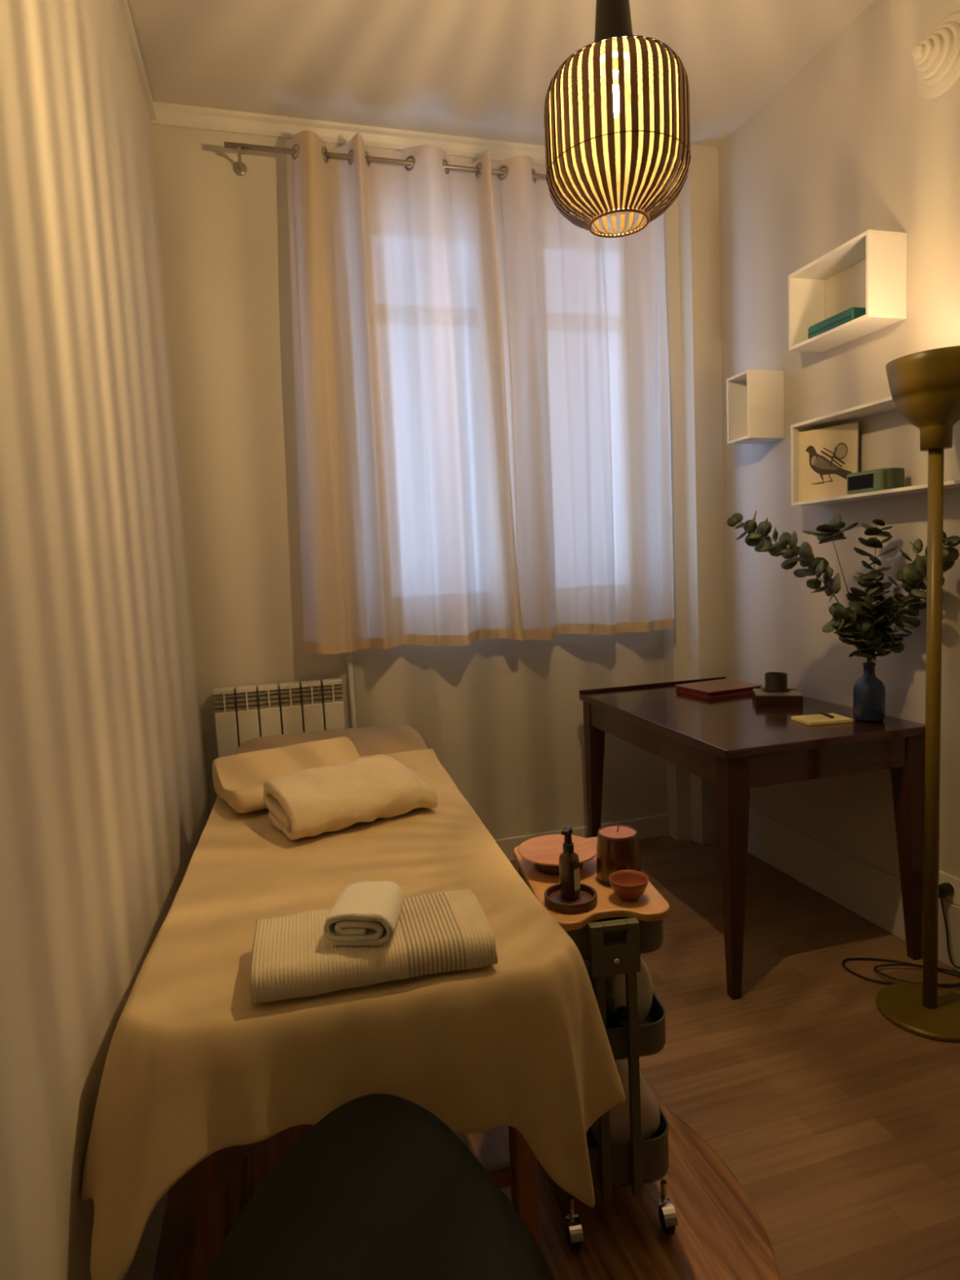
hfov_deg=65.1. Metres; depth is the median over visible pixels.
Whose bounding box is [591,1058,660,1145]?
cloth bundle
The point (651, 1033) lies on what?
tray
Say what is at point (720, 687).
book
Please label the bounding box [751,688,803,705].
candle stand
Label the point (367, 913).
cloth
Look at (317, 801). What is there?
bath towel
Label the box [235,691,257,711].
grille
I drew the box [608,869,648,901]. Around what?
bowl
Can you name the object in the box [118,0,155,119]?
trim
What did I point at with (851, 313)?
book
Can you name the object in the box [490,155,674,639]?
curtain
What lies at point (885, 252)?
box shelf
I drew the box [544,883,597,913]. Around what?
round tray
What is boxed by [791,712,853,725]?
notepad
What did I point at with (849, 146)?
wall
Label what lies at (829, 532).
branch
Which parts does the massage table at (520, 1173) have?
leg, leg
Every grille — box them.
[213,693,235,712]
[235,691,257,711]
[258,689,279,709]
[280,688,301,706]
[301,686,321,705]
[322,684,342,702]
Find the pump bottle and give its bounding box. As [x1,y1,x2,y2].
[558,826,580,900]
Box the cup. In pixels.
[761,671,790,692]
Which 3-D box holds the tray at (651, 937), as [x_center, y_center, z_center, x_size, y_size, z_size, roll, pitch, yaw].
[0.218,0.538,1.563,0.227,0.072,0.373,-3,6,-7]
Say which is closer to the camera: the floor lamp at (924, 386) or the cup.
the floor lamp at (924, 386)
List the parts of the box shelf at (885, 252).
panel, panel, panel, panel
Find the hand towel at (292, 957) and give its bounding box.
[248,888,497,1004]
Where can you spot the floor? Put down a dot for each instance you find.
(838, 1122)
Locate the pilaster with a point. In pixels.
(695, 648)
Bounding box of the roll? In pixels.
[585,955,653,1024]
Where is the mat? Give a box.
[170,1103,781,1279]
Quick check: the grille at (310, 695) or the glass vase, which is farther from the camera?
the grille at (310, 695)
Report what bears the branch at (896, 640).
in the glass vase
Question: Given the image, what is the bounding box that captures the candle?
[595,824,640,886]
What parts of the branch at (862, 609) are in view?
stem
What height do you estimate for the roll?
0.160 m
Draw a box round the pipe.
[345,652,356,728]
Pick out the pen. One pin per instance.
(820, 712)
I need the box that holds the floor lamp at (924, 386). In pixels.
[841,346,959,1042]
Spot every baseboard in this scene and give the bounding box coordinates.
[494,813,669,861]
[747,807,959,972]
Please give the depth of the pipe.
3.05 m
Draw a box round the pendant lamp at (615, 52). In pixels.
[543,0,690,237]
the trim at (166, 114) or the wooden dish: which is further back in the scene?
the trim at (166, 114)
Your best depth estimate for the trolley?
1.40 m
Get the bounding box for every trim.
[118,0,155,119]
[151,101,657,173]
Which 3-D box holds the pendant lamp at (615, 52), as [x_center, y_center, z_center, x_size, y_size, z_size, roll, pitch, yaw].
[0.257,-1.353,1.475,0.286,1.030,0.286,-5,6,-24]
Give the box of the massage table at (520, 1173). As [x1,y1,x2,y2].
[190,724,541,1279]
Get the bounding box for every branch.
[726,510,864,653]
[802,514,868,663]
[822,602,882,663]
[845,519,897,660]
[848,571,893,662]
[854,601,903,659]
[869,575,926,663]
[870,538,927,663]
[871,530,959,659]
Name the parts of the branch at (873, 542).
stem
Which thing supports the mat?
on the floor
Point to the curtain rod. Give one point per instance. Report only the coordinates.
(239, 167)
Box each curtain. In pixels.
[286,129,523,653]
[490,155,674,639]
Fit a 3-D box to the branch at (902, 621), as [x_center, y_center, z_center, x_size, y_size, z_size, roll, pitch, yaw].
[1.284,0.012,2.314,0.136,0.445,0.172,-4,6,-16]
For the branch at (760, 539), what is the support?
in the glass vase
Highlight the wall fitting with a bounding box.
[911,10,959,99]
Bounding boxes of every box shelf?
[726,369,784,444]
[788,229,906,351]
[791,395,959,506]
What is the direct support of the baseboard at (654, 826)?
attached to the wall at (504, 717)
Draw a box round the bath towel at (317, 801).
[262,754,437,839]
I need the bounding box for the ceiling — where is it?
[127,0,874,158]
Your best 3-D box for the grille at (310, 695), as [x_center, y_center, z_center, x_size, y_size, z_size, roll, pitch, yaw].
[-0.663,0.219,2.963,0.074,0.070,0.018,-4,6,-16]
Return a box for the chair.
[202,1093,555,1279]
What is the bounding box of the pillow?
[212,736,360,813]
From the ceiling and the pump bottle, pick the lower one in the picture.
the pump bottle
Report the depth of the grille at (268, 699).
2.91 m
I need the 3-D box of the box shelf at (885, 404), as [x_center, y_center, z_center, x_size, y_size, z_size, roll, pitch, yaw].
[1.306,-0.588,2.240,0.131,0.284,0.962,-4,6,-16]
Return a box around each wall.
[0,0,209,1279]
[151,124,667,839]
[718,0,959,906]
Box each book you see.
[675,678,762,698]
[808,306,866,339]
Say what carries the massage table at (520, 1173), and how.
on the floor
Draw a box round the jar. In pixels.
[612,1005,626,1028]
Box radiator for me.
[213,677,345,757]
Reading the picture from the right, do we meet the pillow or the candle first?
the candle
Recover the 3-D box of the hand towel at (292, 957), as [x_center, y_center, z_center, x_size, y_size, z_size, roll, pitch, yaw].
[-0.172,0.480,1.200,0.366,0.054,0.193,-4,6,-13]
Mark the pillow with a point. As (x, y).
(238, 780)
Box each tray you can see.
[518,866,663,960]
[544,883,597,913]
[583,960,666,1060]
[586,1066,668,1191]
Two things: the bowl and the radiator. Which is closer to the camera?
the bowl
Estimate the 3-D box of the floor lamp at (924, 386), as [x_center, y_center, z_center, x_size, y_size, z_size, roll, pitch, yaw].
[1.269,0.151,2.099,0.362,1.782,0.424,-3,6,2]
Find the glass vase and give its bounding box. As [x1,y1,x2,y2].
[853,662,885,722]
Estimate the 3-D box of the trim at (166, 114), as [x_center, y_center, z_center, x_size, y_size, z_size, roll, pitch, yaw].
[-0.215,-1.968,2.977,2.023,0.055,0.044,-4,6,-16]
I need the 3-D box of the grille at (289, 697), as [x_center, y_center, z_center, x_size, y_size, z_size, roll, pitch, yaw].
[-0.741,0.225,2.941,0.074,0.070,0.018,-4,6,-16]
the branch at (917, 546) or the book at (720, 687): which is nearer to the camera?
the branch at (917, 546)
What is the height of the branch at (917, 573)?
0.559 m
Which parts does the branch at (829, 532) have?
stem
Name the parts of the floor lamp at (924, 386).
power cord, lamp shade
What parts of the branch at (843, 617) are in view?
stem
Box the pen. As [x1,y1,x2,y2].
[818,711,834,718]
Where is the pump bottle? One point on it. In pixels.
(568, 860)
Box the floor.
[152,835,959,1279]
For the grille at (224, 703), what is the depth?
2.87 m
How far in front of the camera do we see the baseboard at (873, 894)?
2.75 m
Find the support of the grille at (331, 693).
attached to the radiator
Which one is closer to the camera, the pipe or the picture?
the picture
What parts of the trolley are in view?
handle plate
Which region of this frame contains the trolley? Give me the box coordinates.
[513,836,678,1251]
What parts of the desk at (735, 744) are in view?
leg, leg, leg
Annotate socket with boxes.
[604,58,617,79]
[938,871,959,906]
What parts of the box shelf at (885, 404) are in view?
panel, panel, panel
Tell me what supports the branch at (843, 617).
in the glass vase
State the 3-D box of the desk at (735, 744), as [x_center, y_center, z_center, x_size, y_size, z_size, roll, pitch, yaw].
[0.919,0.612,2.772,0.715,0.768,1.085,-4,6,-15]
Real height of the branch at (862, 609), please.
0.448 m
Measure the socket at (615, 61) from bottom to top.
0.025 m
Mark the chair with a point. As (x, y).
(380, 1188)
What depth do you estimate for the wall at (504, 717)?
2.95 m
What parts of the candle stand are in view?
plate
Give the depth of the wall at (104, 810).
1.25 m
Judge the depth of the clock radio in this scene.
2.35 m
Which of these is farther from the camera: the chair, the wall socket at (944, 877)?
the wall socket at (944, 877)
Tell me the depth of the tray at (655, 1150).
1.43 m
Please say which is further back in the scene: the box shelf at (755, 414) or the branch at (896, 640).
the box shelf at (755, 414)
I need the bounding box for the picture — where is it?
[798,422,858,502]
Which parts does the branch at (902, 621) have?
stem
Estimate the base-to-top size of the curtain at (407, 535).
1.902 m
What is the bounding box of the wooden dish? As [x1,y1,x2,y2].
[517,834,596,875]
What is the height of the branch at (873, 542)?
0.609 m
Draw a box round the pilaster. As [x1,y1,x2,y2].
[655,144,726,844]
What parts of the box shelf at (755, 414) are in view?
panel, panel, panel, panel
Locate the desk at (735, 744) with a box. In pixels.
[578,676,925,999]
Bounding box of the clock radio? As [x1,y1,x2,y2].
[846,467,904,494]
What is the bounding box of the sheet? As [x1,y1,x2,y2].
[81,748,625,1279]
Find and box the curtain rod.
[223,141,666,191]
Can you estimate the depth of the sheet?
1.12 m
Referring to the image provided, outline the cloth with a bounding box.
[324,880,404,946]

